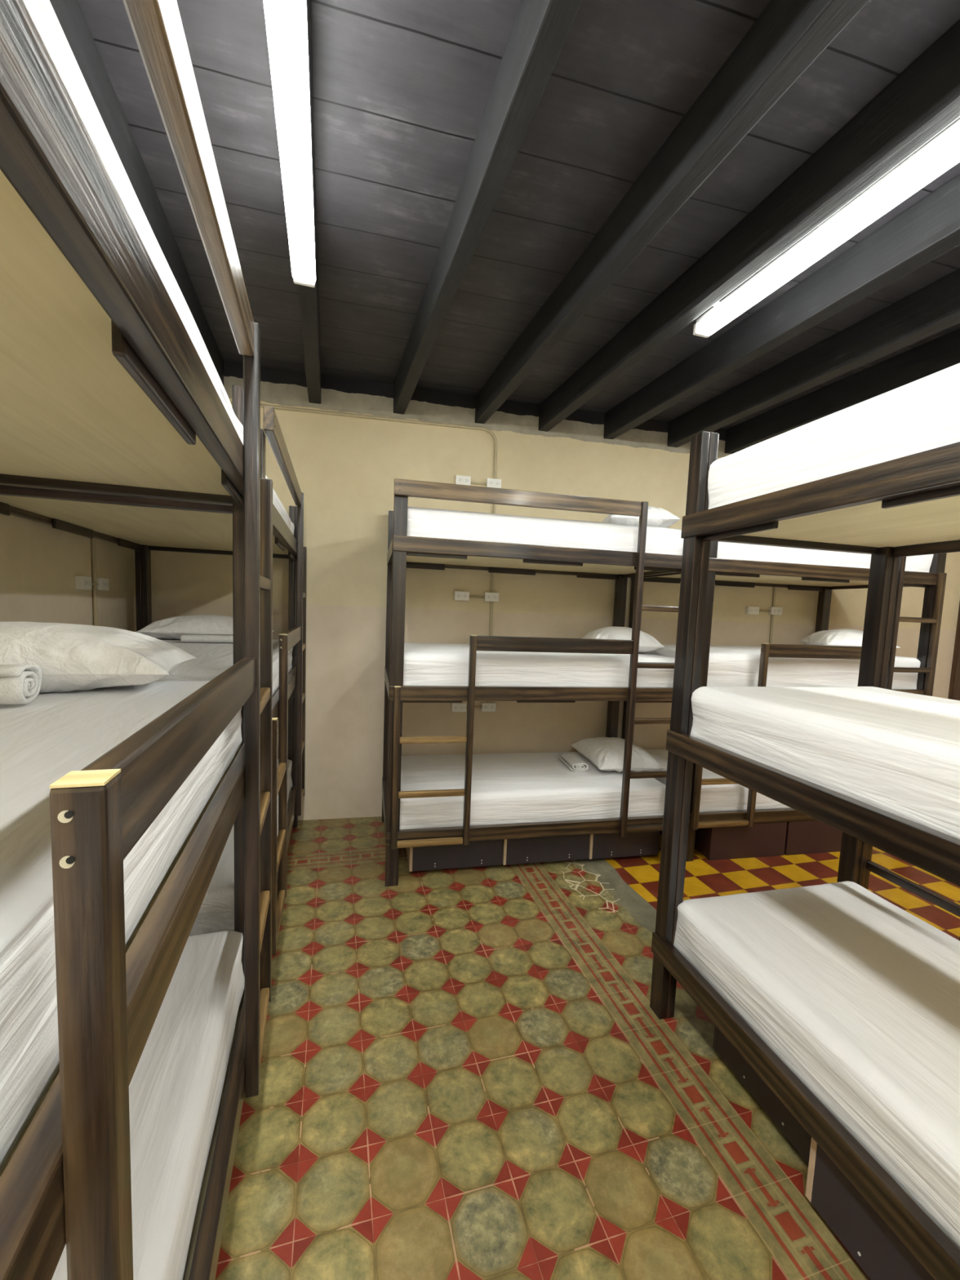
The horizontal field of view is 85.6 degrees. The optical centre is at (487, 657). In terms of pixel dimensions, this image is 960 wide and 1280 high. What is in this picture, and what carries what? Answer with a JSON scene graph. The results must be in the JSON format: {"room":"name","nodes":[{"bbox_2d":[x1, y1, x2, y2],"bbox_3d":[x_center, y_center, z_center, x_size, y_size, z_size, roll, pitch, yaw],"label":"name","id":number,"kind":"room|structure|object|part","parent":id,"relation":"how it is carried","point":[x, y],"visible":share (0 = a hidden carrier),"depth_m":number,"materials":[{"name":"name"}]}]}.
{"room":"dormitory","nodes":[
{"label":"dormitory","id":0,"kind":"room"},
{"bbox_2d":[0,514,134,631],"bbox_3d":[-1.427,-0.060,0.181,0.150,3.270,7.406,1,5,-18],"label":"wall","id":1,"kind":"structure","parent":0,"point":[40,563],"depth_m":2.53,"materials":[{"name":"beige paint"}]},
{"bbox_2d":[75,575,92,590],"bbox_3d":[-2.155,-0.398,2.771,0.040,0.070,0.114,1,5,-18],"label":"wall outlet","id":2,"kind":"object","parent":1,"relation":"attached to","point":[81,582],"visible":1,"depth_m":2.73,"materials":[{"name":"white plastic"}]},
{"bbox_2d":[91,537,97,626],"bbox_3d":[-2.207,-0.503,2.910,0.020,2.400,0.036,1,5,-16],"label":"conduit","id":3,"kind":"object","parent":1,"relation":"attached to","point":[93,540],"visible":0.19,"depth_m":2.91,"materials":[{"name":"plastic"}]},
{"bbox_2d":[97,577,109,591],"bbox_3d":[-2.228,-0.423,2.998,0.040,0.070,0.114,1,5,-18],"label":"wall outlet","id":4,"kind":"object","parent":1,"relation":"attached to","point":[103,583],"visible":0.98,"depth_m":2.97,"materials":[{"name":"white plastic"}]},
{"bbox_2d":[78,0,959,429],"bbox_3d":[2.678,-1.687,1.264,9.124,0.100,7.900,1,5,-16],"label":"ceiling","id":5,"kind":"structure","parent":0,"point":[402,89],"depth_m":1.88,"materials":[{"name":"wood"}]},
{"bbox_2d":[49,0,223,385],"bbox_3d":[-0.764,-1.571,0.143,0.108,0.202,7.212,1,5,-18],"label":"ceiling beam","id":6,"kind":"structure","parent":5,"relation":"attached to","point":[70,16],"depth_m":1.77,"materials":[{"name":"wood"}]},
{"bbox_2d":[297,0,320,404],"bbox_3d":[-0.184,-1.562,0.292,0.090,0.202,7.172,1,5,-17],"label":"ceiling beam","id":7,"kind":"structure","parent":5,"relation":"attached to","point":[308,296],"depth_m":2.58,"materials":[{"name":"wood"}]},
{"bbox_2d":[263,0,315,287],"bbox_3d":[-0.420,-1.499,1.050,0.094,0.078,2.420,1,5,-17],"label":"tube light","id":8,"kind":"object","parent":7,"relation":"attached to","point":[286,20],"visible":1,"depth_m":1.46,"materials":[{"name":"white plastic"}]},
{"bbox_2d":[393,0,582,414],"bbox_3d":[0.428,-1.552,0.452,0.086,0.202,7.135,1,5,-18],"label":"ceiling beam","id":9,"kind":"structure","parent":5,"relation":"attached to","point":[540,29],"depth_m":1.67,"materials":[{"name":"wood"}]},
{"bbox_2d":[475,0,869,423],"bbox_3d":[1.019,-1.542,0.606,0.089,0.202,7.097,1,5,-18],"label":"ceiling beam","id":10,"kind":"structure","parent":5,"relation":"attached to","point":[786,38],"depth_m":1.67,"materials":[{"name":"wood"}]},
{"bbox_2d":[537,19,959,431],"bbox_3d":[1.510,-1.533,0.734,0.088,0.203,7.066,1,5,-18],"label":"ceiling beam","id":11,"kind":"structure","parent":5,"relation":"attached to","point":[921,102],"depth_m":1.85,"materials":[{"name":"wood"}]},
{"bbox_2d":[693,117,959,337],"bbox_3d":[1.396,-1.516,1.421,0.146,0.078,2.420,1,5,-17],"label":"tube light","id":12,"kind":"object","parent":11,"relation":"attached to","point":[948,140],"visible":0.94,"depth_m":1.84,"materials":[{"name":"white plastic"}]},
{"bbox_2d":[693,323,710,337],"bbox_3d":[1.064,-1.619,2.567,0.086,0.050,0.024,1,5,-17],"label":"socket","id":13,"kind":"object","parent":12,"relation":"attached to","point":[705,334],"depth_m":2.56,"materials":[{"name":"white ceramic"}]},
{"bbox_2d":[603,173,959,439],"bbox_3d":[2.046,-1.525,0.873,0.094,0.202,7.032,1,5,-18],"label":"ceiling beam","id":14,"kind":"structure","parent":5,"relation":"attached to","point":[930,228],"depth_m":2.39,"materials":[{"name":"wood"}]},
{"bbox_2d":[666,268,959,447],"bbox_3d":[2.606,-1.516,1.018,0.107,0.202,6.996,1,5,-18],"label":"ceiling beam","id":15,"kind":"structure","parent":5,"relation":"attached to","point":[933,308],"depth_m":2.90,"materials":[{"name":"wood"}]},
{"bbox_2d":[724,328,959,453],"bbox_3d":[3.132,-1.507,1.155,0.109,0.202,6.962,1,5,-18],"label":"ceiling beam","id":16,"kind":"structure","parent":5,"relation":"attached to","point":[942,353],"depth_m":3.38,"materials":[{"name":"wood"}]},
{"bbox_2d":[132,361,959,820],"bbox_3d":[1.754,-0.330,4.590,8.750,3.270,0.150,1,5,-13],"label":"wall","id":17,"kind":"structure","parent":0,"point":[346,468],"depth_m":4.00,"materials":[{"name":"beige paint"}]},
{"bbox_2d":[230,400,497,702],"bbox_3d":[-1.163,-0.693,3.807,2.522,2.180,0.021,1,5,-13],"label":"conduit","id":18,"kind":"object","parent":17,"relation":"attached to","point":[287,408],"visible":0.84,"depth_m":3.85,"materials":[{"name":"plastic"}]},
{"bbox_2d":[451,702,466,711],"bbox_3d":[-0.225,0.397,4.119,0.114,0.070,0.040,1,5,-13],"label":"wall outlet","id":19,"kind":"object","parent":17,"relation":"attached to","point":[455,707],"visible":1,"depth_m":4.10,"materials":[{"name":"white plastic"}]},
{"bbox_2d":[453,591,469,600],"bbox_3d":[-0.198,-0.479,4.038,0.114,0.070,0.040,1,5,-13],"label":"wall outlet","id":20,"kind":"object","parent":17,"relation":"attached to","point":[458,595],"visible":1,"depth_m":4.02,"materials":[{"name":"white plastic"}]},
{"bbox_2d":[455,475,471,485],"bbox_3d":[-0.183,-1.348,3.955,0.114,0.070,0.040,1,5,-13],"label":"wall outlet","id":21,"kind":"object","parent":17,"relation":"attached to","point":[460,479],"visible":0.93,"depth_m":3.94,"materials":[{"name":"white plastic"}]},
{"bbox_2d":[466,706,481,708],"bbox_3d":[-0.125,0.399,4.149,0.220,0.015,0.016,1,5,-13],"label":"conduit","id":22,"kind":"object","parent":17,"relation":"attached to","point":[475,707],"visible":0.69,"depth_m":4.16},
{"bbox_2d":[469,595,484,598],"bbox_3d":[-0.095,-0.475,4.069,0.210,0.015,0.016,1,5,-13],"label":"conduit","id":23,"kind":"object","parent":17,"relation":"attached to","point":[476,597],"visible":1,"depth_m":4.07,"materials":[{"name":"plastic"}]},
{"bbox_2d":[471,481,486,484],"bbox_3d":[-0.075,-1.341,3.988,0.220,0.015,0.016,1,5,-13],"label":"conduit","id":24,"kind":"object","parent":17,"relation":"attached to","point":[472,482],"visible":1,"depth_m":3.98,"materials":[{"name":"plastic"}]},
{"bbox_2d":[481,702,496,711],"bbox_3d":[0.013,0.400,4.173,0.114,0.070,0.040,1,5,-13],"label":"wall outlet","id":25,"kind":"object","parent":17,"relation":"attached to","point":[491,706],"visible":1,"depth_m":4.16,"materials":[{"name":"white plastic"}]},
{"bbox_2d":[484,591,498,601],"bbox_3d":[0.036,-0.476,4.091,0.114,0.070,0.040,1,5,-13],"label":"wall outlet","id":26,"kind":"object","parent":17,"relation":"attached to","point":[489,597],"visible":1,"depth_m":4.07,"materials":[{"name":"white plastic"}]},
{"bbox_2d":[485,478,501,488],"bbox_3d":[0.052,-1.344,4.008,0.114,0.070,0.040,1,5,-13],"label":"wall outlet","id":27,"kind":"object","parent":17,"relation":"attached to","point":[491,482],"visible":0.92,"depth_m":3.99,"materials":[{"name":"white plastic"}]},
{"bbox_2d":[745,606,759,614],"bbox_3d":[2.367,-0.419,4.621,0.114,0.070,0.040,1,5,-13],"label":"wall outlet","id":28,"kind":"object","parent":17,"relation":"attached to","point":[748,610],"visible":1,"depth_m":4.61,"materials":[{"name":"white plastic"}]},
{"bbox_2d":[768,586,776,644],"bbox_3d":[2.586,-0.470,4.673,0.035,2.400,0.022,1,5,-16],"label":"conduit","id":29,"kind":"object","parent":17,"relation":"attached to","point":[775,588],"visible":0.19,"depth_m":4.68,"materials":[{"name":"plastic"}]},
{"bbox_2d":[768,606,782,614],"bbox_3d":[2.603,-0.419,4.674,0.114,0.070,0.040,1,5,-13],"label":"wall outlet","id":30,"kind":"object","parent":17,"relation":"attached to","point":[774,611],"visible":1,"depth_m":4.66,"materials":[{"name":"white plastic"}]},
{"bbox_2d":[947,601,959,700],"bbox_3d":[5.084,0.376,5.309,0.860,2.000,0.045,1,5,-13],"label":"door","id":31,"kind":"structure","parent":17,"relation":"in","point":[954,684],"depth_m":5.18,"materials":[{"name":"brown wood"}]},
{"bbox_2d":[215,816,959,1279],"bbox_3d":[2.537,1.627,1.456,9.100,0.001,7.700,1,5,-16],"label":"floor","id":32,"kind":"structure","parent":0,"point":[468,1073],"depth_m":1.77,"materials":[{"name":"tile"}]},
{"bbox_2d":[0,0,272,1279],"bbox_3d":[-0.970,0.371,0.752,1.068,2.345,1.932,1,5,-18],"label":"bunk bed","id":33,"kind":"object","parent":32,"relation":"on","point":[105,388],"visible":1,"depth_m":0.63,"materials":[{"name":"brown wood"}]},
{"bbox_3d":[-1.242,-0.547,1.570,0.950,0.085,0.037,1,5,-18],"label":"rail","id":34,"kind":"part","parent":33,"relation":"part of","materials":[{"name":"brown wood"}]},
{"bbox_2d":[0,680,242,1171],"bbox_3d":[-0.983,0.269,0.737,0.944,0.241,1.857,1,5,-18],"label":"mattress","id":35,"kind":"object","parent":33,"relation":"on","point":[52,735],"visible":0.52,"depth_m":0.70,"materials":[{"name":"white fabric"}]},
{"bbox_2d":[0,664,43,704],"bbox_3d":[-1.177,0.057,1.099,0.353,0.090,0.102,0,5,-19],"label":"rolled towel","id":36,"kind":"object","parent":35,"relation":"on","point":[19,683],"visible":1,"depth_m":1.12,"materials":[{"name":"fabric"}]},
{"bbox_2d":[0,621,196,693],"bbox_3d":[-1.250,-0.004,1.406,0.757,0.186,0.435,0,6,-21],"label":"pillow","id":37,"kind":"object","parent":35,"relation":"on","point":[71,657],"visible":0.88,"depth_m":1.32,"materials":[{"name":"white fabric"}]},
{"bbox_3d":[-0.483,-0.450,0.823,0.038,0.085,1.930,1,5,-18],"label":"rail","id":38,"kind":"part","parent":33,"relation":"part of","materials":[{"name":"brown wood"}]},
{"bbox_3d":[-0.516,0.392,0.899,0.038,0.085,1.930,1,5,-18],"label":"rail","id":39,"kind":"part","parent":33,"relation":"part of","materials":[{"name":"brown wood"}]},
{"bbox_2d":[23,0,243,444],"bbox_3d":[-0.952,-0.567,0.661,0.947,0.229,1.859,1,5,-18],"label":"mattress","id":40,"kind":"object","parent":33,"relation":"on","point":[42,13],"visible":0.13,"depth_m":0.62,"materials":[{"name":"white fabric"}]},
{"bbox_2d":[51,929,244,1279],"bbox_3d":[-1.020,1.129,0.814,0.948,0.240,1.863,1,5,-18],"label":"mattress","id":41,"kind":"object","parent":33,"relation":"on","point":[175,1086],"visible":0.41,"depth_m":1.19,"materials":[{"name":"white fabric"}]},
{"bbox_3d":[-0.477,0.091,0.903,0.028,0.088,0.993,1,5,-18],"label":"guard rail","id":42,"kind":"part","parent":33,"relation":"part of","materials":[{"name":"brown wood"}]},
{"bbox_3d":[-0.377,-0.726,0.593,0.035,0.085,1.483,1,5,-18],"label":"guard rail","id":43,"kind":"part","parent":33,"relation":"part of","materials":[{"name":"brown wood"}]},
{"bbox_3d":[-0.551,1.252,0.976,0.038,0.085,1.930,1,5,-18],"label":"rail","id":44,"kind":"part","parent":33,"relation":"part of","materials":[{"name":"brown wood"}]},
{"bbox_3d":[-0.821,0.298,1.768,0.070,2.320,0.076,1,5,-18],"label":"post","id":45,"kind":"part","parent":33,"relation":"part of","materials":[{"name":"brown wood"}]},
{"bbox_2d":[0,405,306,955],"bbox_3d":[-1.576,0.168,2.736,1.068,2.345,1.932,1,5,-16],"label":"bunk bed","id":46,"kind":"object","parent":32,"relation":"on","point":[141,525],"visible":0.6,"depth_m":2.43,"materials":[{"name":"brown wood"}]},
{"bbox_3d":[-2.038,-0.664,2.518,0.038,0.085,1.930,1,5,-16],"label":"rail","id":47,"kind":"part","parent":46,"relation":"part of","materials":[{"name":"brown wood"}]},
{"bbox_3d":[-1.301,-0.566,1.750,0.950,0.085,0.037,1,5,-16],"label":"rail","id":48,"kind":"part","parent":46,"relation":"part of","materials":[{"name":"brown wood"}]},
{"bbox_3d":[-2.300,0.072,3.485,0.070,2.345,0.076,1,5,-16],"label":"post","id":49,"kind":"part","parent":46,"relation":"part of","materials":[{"name":"brown wood"}]},
{"bbox_3d":[-1.822,-0.750,3.562,0.950,0.085,0.037,1,5,-16],"label":"rail","id":50,"kind":"part","parent":46,"relation":"part of","materials":[{"name":"brown wood"}]},
{"bbox_2d":[155,637,293,696],"bbox_3d":[-1.589,0.066,2.721,0.944,0.241,1.857,1,5,-16],"label":"mattress","id":51,"kind":"object","parent":46,"relation":"on","point":[213,659],"visible":0.15,"depth_m":2.35,"materials":[{"name":"white fabric"}]},
{"bbox_2d":[137,614,273,639],"bbox_3d":[-1.770,-0.190,3.333,0.718,0.168,0.472,1,5,-18],"label":"pillow","id":52,"kind":"object","parent":51,"relation":"on","point":[171,628],"visible":0.48,"depth_m":3.13,"materials":[{"name":"white fabric"}]},
{"bbox_2d":[180,632,233,642],"bbox_3d":[-1.627,-0.116,3.053,0.310,0.055,0.102,0,5,-19],"label":"rolled towel","id":53,"kind":"object","parent":51,"relation":"on","point":[185,637],"visible":0.84,"depth_m":3.02,"materials":[{"name":"fabric"}]},
{"bbox_2d":[188,759,293,936],"bbox_3d":[-1.626,0.926,2.799,0.948,0.240,1.863,1,5,-16],"label":"mattress","id":54,"kind":"object","parent":46,"relation":"on","point":[215,913],"visible":0.05,"depth_m":2.02,"materials":[{"name":"white fabric"}]},
{"bbox_3d":[-0.890,0.305,1.980,0.070,2.264,0.076,1,5,-16],"label":"post","id":55,"kind":"part","parent":46,"relation":"part of","materials":[{"name":"brown wood"}]},
{"bbox_2d":[265,475,294,535],"bbox_3d":[-1.558,-0.770,2.645,0.947,0.229,1.859,1,5,-16],"label":"mattress","id":56,"kind":"object","parent":46,"relation":"on","point":[280,508],"visible":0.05,"depth_m":2.90,"materials":[{"name":"white fabric"}]},
{"bbox_3d":[-0.985,-0.928,2.561,0.035,0.085,1.483,1,5,-16],"label":"guard rail","id":57,"kind":"part","parent":46,"relation":"part of","materials":[{"name":"brown wood"}]},
{"bbox_3d":[-1.119,0.191,2.869,0.038,0.085,1.930,1,5,-16],"label":"rail","id":58,"kind":"part","parent":46,"relation":"part of","materials":[{"name":"brown wood"}]},
{"bbox_3d":[-1.085,-0.651,2.794,0.038,0.085,1.930,1,5,-16],"label":"rail","id":59,"kind":"part","parent":46,"relation":"part of","materials":[{"name":"brown wood"}]},
{"bbox_3d":[-1.153,1.051,2.947,0.038,0.085,1.930,1,5,-16],"label":"rail","id":60,"kind":"part","parent":46,"relation":"part of","materials":[{"name":"brown wood"}]},
{"bbox_3d":[-1.079,-0.111,2.873,0.028,0.088,0.993,1,5,-16],"label":"guard rail","id":61,"kind":"part","parent":46,"relation":"part of","materials":[{"name":"brown wood"}]},
{"bbox_3d":[-1.398,0.097,3.747,0.070,2.320,0.076,1,5,-16],"label":"post","id":62,"kind":"part","parent":46,"relation":"part of","materials":[{"name":"brown wood"}]},
{"bbox_2d":[405,839,502,871],"bbox_3d":[-0.254,1.178,3.546,0.591,0.235,0.622,1,5,-13],"label":"storage box","id":63,"kind":"object","parent":32,"relation":"on","point":[489,852],"visible":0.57,"depth_m":3.25,"materials":[{"name":"grey laminate"}]},
{"bbox_2d":[382,478,682,886],"bbox_3d":[0.277,0.161,3.644,1.932,2.345,1.068,1,5,-13],"label":"bunk bed","id":64,"kind":"object","parent":32,"relation":"on","point":[404,552],"visible":0.64,"depth_m":3.11,"materials":[{"name":"brown wood"}]},
{"bbox_3d":[-0.687,1.016,3.532,0.037,0.085,0.950,1,5,-13],"label":"rail","id":65,"kind":"part","parent":64,"relation":"part of","materials":[{"name":"brown wood"}]},
{"bbox_3d":[-0.652,0.157,3.454,0.037,0.085,0.950,1,5,-13],"label":"rail","id":66,"kind":"part","parent":64,"relation":"part of","materials":[{"name":"brown wood"}]},
{"bbox_3d":[-0.732,0.096,3.914,0.076,2.345,0.070,1,5,-13],"label":"post","id":67,"kind":"part","parent":64,"relation":"part of","materials":[{"name":"brown wood"}]},
{"bbox_3d":[-0.619,-0.685,3.378,0.037,0.085,0.950,1,5,-13],"label":"rail","id":68,"kind":"part","parent":64,"relation":"part of","materials":[{"name":"brown wood"}]},
{"bbox_3d":[-0.528,0.227,3.005,0.076,2.264,0.070,1,5,-13],"label":"post","id":69,"kind":"part","parent":64,"relation":"part of","materials":[{"name":"brown wood"}]},
{"bbox_3d":[0.197,-0.715,4.070,1.930,0.085,0.038,1,5,-13],"label":"rail","id":70,"kind":"part","parent":64,"relation":"part of","materials":[{"name":"brown wood"}]},
{"bbox_3d":[0.214,-0.920,3.003,1.483,0.085,0.035,1,5,-13],"label":"guard rail","id":71,"kind":"part","parent":64,"relation":"part of","materials":[{"name":"brown wood"}]},
{"bbox_3d":[0.346,1.082,3.260,1.930,0.085,0.038,1,5,-13],"label":"rail","id":72,"kind":"part","parent":64,"relation":"part of","materials":[{"name":"brown wood"}]},
{"bbox_2d":[386,751,665,829],"bbox_3d":[0.242,0.917,3.732,1.863,0.240,0.947,1,5,-13],"label":"mattress","id":73,"kind":"object","parent":64,"relation":"on","point":[520,787],"visible":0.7,"depth_m":3.38,"materials":[{"name":"white fabric"}]},
{"bbox_2d":[558,752,588,771],"bbox_3d":[0.636,0.775,3.840,0.140,0.059,0.276,1,5,-9],"label":"rolled towel","id":74,"kind":"object","parent":73,"relation":"on","point":[575,763],"visible":1,"depth_m":3.76,"materials":[{"name":"fabric"}]},
{"bbox_2d":[570,737,666,772],"bbox_3d":[0.970,0.721,3.932,0.496,0.196,0.647,1,5,-9],"label":"pillow","id":75,"kind":"object","parent":73,"relation":"on","point":[606,753],"visible":0.86,"depth_m":3.72,"materials":[{"name":"white fabric"}]},
{"bbox_3d":[0.380,0.223,3.182,1.930,0.085,0.038,1,5,-13],"label":"rail","id":76,"kind":"part","parent":64,"relation":"part of","materials":[{"name":"brown wood"}]},
{"bbox_3d":[0.414,-0.619,3.106,1.930,0.085,0.038,1,5,-13],"label":"rail","id":77,"kind":"part","parent":64,"relation":"part of","materials":[{"name":"brown wood"}]},
{"bbox_2d":[392,506,683,555],"bbox_3d":[0.309,-0.780,3.579,1.859,0.229,0.947,1,5,-13],"label":"mattress","id":78,"kind":"object","parent":64,"relation":"on","point":[421,522],"visible":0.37,"depth_m":3.10,"materials":[{"name":"white fabric"}]},
{"bbox_2d":[601,506,679,528],"bbox_3d":[1.047,-0.968,3.710,0.463,0.204,0.659,2,5,2],"label":"pillow","id":79,"kind":"object","parent":78,"relation":"on","point":[656,517],"visible":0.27,"depth_m":3.42,"materials":[{"name":"white fabric"}]},
{"bbox_2d":[403,642,675,687],"bbox_3d":[0.276,0.056,3.652,1.857,0.241,0.944,1,5,-13],"label":"mattress","id":80,"kind":"object","parent":64,"relation":"on","point":[424,664],"visible":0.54,"depth_m":3.20,"materials":[{"name":"white fabric"}]},
{"bbox_2d":[582,626,665,652],"bbox_3d":[0.978,-0.134,3.837,0.497,0.186,0.702,3,5,4],"label":"pillow","id":81,"kind":"object","parent":80,"relation":"on","point":[647,642],"visible":0.44,"depth_m":3.58,"materials":[{"name":"white fabric"}]},
{"bbox_3d":[0.421,-0.074,3.126,0.993,0.088,0.028,1,5,-13],"label":"guard rail","id":82,"kind":"part","parent":64,"relation":"part of","materials":[{"name":"brown wood"}]},
{"bbox_3d":[1.071,0.131,4.324,0.076,2.345,0.070,1,5,-13],"label":"post","id":83,"kind":"part","parent":64,"relation":"part of","materials":[{"name":"brown wood"}]},
{"bbox_3d":[1.229,-0.649,3.798,0.037,0.085,0.950,1,5,-13],"label":"rail","id":84,"kind":"part","parent":64,"relation":"part of","materials":[{"name":"brown wood"}]},
{"bbox_2d":[502,834,589,865],"bbox_3d":[0.325,1.190,3.674,0.584,0.235,0.622,1,5,-13],"label":"storage box","id":85,"kind":"object","parent":32,"relation":"on","point":[570,847],"visible":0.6,"depth_m":3.37,"materials":[{"name":"grey laminate"}]},
{"bbox_2d":[588,831,660,859],"bbox_3d":[0.865,1.201,3.790,0.509,0.235,0.622,1,5,-13],"label":"storage box","id":86,"kind":"object","parent":32,"relation":"on","point":[611,845],"visible":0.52,"depth_m":3.49,"materials":[{"name":"grey laminate"}]},
{"bbox_2d":[693,822,786,860],"bbox_3d":[1.762,1.249,3.914,0.596,0.248,0.620,1,5,-12],"label":"storage box","id":87,"kind":"object","parent":32,"relation":"on","point":[762,839],"visible":0.56,"depth_m":3.61,"materials":[{"name":"red laminate"}]},
{"bbox_2d":[712,1025,811,1164],"bbox_3d":[1.188,1.393,1.802,0.552,0.235,0.470,1,5,-15],"label":"storage box","id":88,"kind":"object","parent":32,"relation":"on","point":[780,1115],"visible":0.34,"depth_m":1.72,"materials":[{"name":"grey laminate"}]},
{"bbox_2d":[621,541,946,861],"bbox_3d":[2.224,0.198,4.091,1.932,2.345,1.068,1,5,-12],"label":"bunk bed","id":89,"kind":"object","parent":32,"relation":"on","point":[722,571],"visible":0.35,"depth_m":3.61,"materials":[{"name":"brown wood"}]},
{"bbox_3d":[1.220,0.132,4.378,0.076,2.345,0.070,1,5,-12],"label":"post","id":90,"kind":"part","parent":89,"relation":"part of","materials":[{"name":"brown wood"}]},
{"bbox_3d":[1.327,-0.649,3.841,0.037,0.085,0.950,1,5,-12],"label":"rail","id":91,"kind":"part","parent":89,"relation":"part of","materials":[{"name":"brown wood"}]},
{"bbox_3d":[1.409,0.263,3.465,0.076,2.264,0.070,1,5,-12],"label":"post","id":92,"kind":"part","parent":89,"relation":"part of","materials":[{"name":"brown wood"}]},
{"bbox_3d":[2.153,-0.677,4.519,1.930,0.085,0.038,1,5,-12],"label":"rail","id":93,"kind":"part","parent":89,"relation":"part of","materials":[{"name":"brown wood"}]},
{"bbox_2d":[642,749,791,812],"bbox_3d":[2.190,0.954,4.180,1.863,0.240,0.948,1,5,-12],"label":"mattress","id":94,"kind":"object","parent":89,"relation":"on","point":[734,797],"visible":0.15,"depth_m":3.61,"materials":[{"name":"white fabric"}]},
{"bbox_3d":[2.286,1.120,3.706,1.930,0.085,0.038,1,5,-12],"label":"rail","id":95,"kind":"part","parent":89,"relation":"part of","materials":[{"name":"brown wood"}]},
{"bbox_2d":[644,644,920,688],"bbox_3d":[2.225,0.073,4.098,1.857,0.282,0.944,1,5,-12],"label":"mattress","id":96,"kind":"object","parent":89,"relation":"on","point":[728,665],"visible":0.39,"depth_m":3.62,"materials":[{"name":"white fabric"}]},
{"bbox_2d":[799,628,900,648],"bbox_3d":[2.868,-0.135,4.146,0.472,0.186,0.682,4,5,15],"label":"pillow","id":97,"kind":"object","parent":96,"relation":"on","point":[843,637],"visible":0.49,"depth_m":3.97,"materials":[{"name":"white fabric"}]},
{"bbox_3d":[2.354,-0.582,3.552,1.930,0.085,0.038,1,5,-12],"label":"rail","id":98,"kind":"part","parent":89,"relation":"part of","materials":[{"name":"brown wood"}]},
{"bbox_3d":[3.030,0.171,4.758,0.076,2.345,0.070,1,5,-12],"label":"post","id":99,"kind":"part","parent":89,"relation":"part of","materials":[{"name":"brown wood"}]},
{"bbox_2d":[716,541,933,572],"bbox_3d":[2.257,-0.742,4.027,1.859,0.229,0.947,1,5,-12],"label":"mattress","id":100,"kind":"object","parent":89,"relation":"on","point":[726,550],"visible":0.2,"depth_m":3.53,"materials":[{"name":"white fabric"}]},
{"bbox_3d":[2.361,-0.036,3.571,0.993,0.088,0.028,1,5,-12],"label":"guard rail","id":101,"kind":"part","parent":89,"relation":"part of","materials":[{"name":"brown wood"}]},
{"bbox_3d":[3.181,-0.610,4.231,0.037,0.085,0.950,1,5,-12],"label":"rail","id":102,"kind":"part","parent":89,"relation":"part of","materials":[{"name":"brown wood"}]},
{"bbox_3d":[2.321,0.260,3.628,1.930,0.085,0.038,1,5,-12],"label":"rail","id":103,"kind":"part","parent":89,"relation":"part of","materials":[{"name":"brown wood"}]},
{"bbox_3d":[3.220,0.273,3.844,0.076,2.320,0.070,1,5,-12],"label":"post","id":104,"kind":"part","parent":89,"relation":"part of","materials":[{"name":"brown wood"}]},
{"bbox_2d":[649,431,959,1279],"bbox_3d":[1.483,0.420,1.304,1.068,2.345,1.932,1,5,-15],"label":"bunk bed","id":105,"kind":"object","parent":32,"relation":"on","point":[908,505],"visible":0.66,"depth_m":1.72,"materials":[{"name":"brown wood"}]},
{"bbox_3d":[0.779,0.323,2.072,0.070,2.345,0.076,1,5,-15],"label":"post","id":106,"kind":"part","parent":105,"relation":"part of","materials":[{"name":"brown wood"}]},
{"bbox_3d":[1.262,-0.498,2.138,0.950,0.085,0.037,1,5,-15],"label":"rail","id":107,"kind":"part","parent":105,"relation":"part of","materials":[{"name":"brown wood"}]},
{"bbox_3d":[0.950,1.287,1.253,0.038,0.085,1.930,1,5,-15],"label":"rail","id":108,"kind":"part","parent":105,"relation":"part of","materials":[{"name":"brown wood"}]},
{"bbox_3d":[0.984,0.427,1.175,0.038,0.085,1.930,1,5,-15],"label":"rail","id":109,"kind":"part","parent":105,"relation":"part of","materials":[{"name":"brown wood"}]},
{"bbox_2d":[673,880,959,1248],"bbox_3d":[1.436,1.185,1.368,0.948,0.224,1.863,1,5,-15],"label":"mattress","id":110,"kind":"object","parent":105,"relation":"on","point":[857,994],"visible":0.95,"depth_m":1.59,"materials":[{"name":"white fabric"}]},
{"bbox_3d":[1.018,-0.414,1.100,0.038,0.085,1.930,1,5,-15],"label":"rail","id":111,"kind":"part","parent":105,"relation":"part of","materials":[{"name":"brown wood"}]},
{"bbox_2d":[689,686,959,839],"bbox_3d":[1.468,0.317,1.290,0.944,0.241,1.857,1,5,-15],"label":"mattress","id":112,"kind":"object","parent":105,"relation":"on","point":[897,753],"visible":0.88,"depth_m":1.47,"materials":[{"name":"white fabric"}]},
{"bbox_2d":[707,363,959,509],"bbox_3d":[1.504,-0.534,1.214,0.947,0.260,1.859,1,5,-15],"label":"mattress","id":113,"kind":"object","parent":105,"relation":"on","point":[922,415],"visible":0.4,"depth_m":1.39,"materials":[{"name":"white fabric"}]},
{"bbox_3d":[1.688,0.378,2.312,0.070,2.264,0.076,1,5,-15],"label":"post","id":114,"kind":"part","parent":105,"relation":"part of","materials":[{"name":"brown wood"}]},
{"bbox_2d":[784,820,842,855],"bbox_3d":[2.385,1.262,4.045,0.644,0.248,0.620,1,5,-12],"label":"storage box","id":115,"kind":"object","parent":32,"relation":"on","point":[806,837],"visible":0.38,"depth_m":3.72,"materials":[{"name":"red laminate"}]},
{"bbox_2d":[805,1137,934,1279],"bbox_3d":[1.242,1.443,1.274,0.552,0.235,0.535,1,5,-15],"label":"storage box","id":116,"kind":"object","parent":32,"relation":"on","point":[876,1248],"visible":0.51,"depth_m":1.32,"materials":[{"name":"grey laminate"}]}
]}

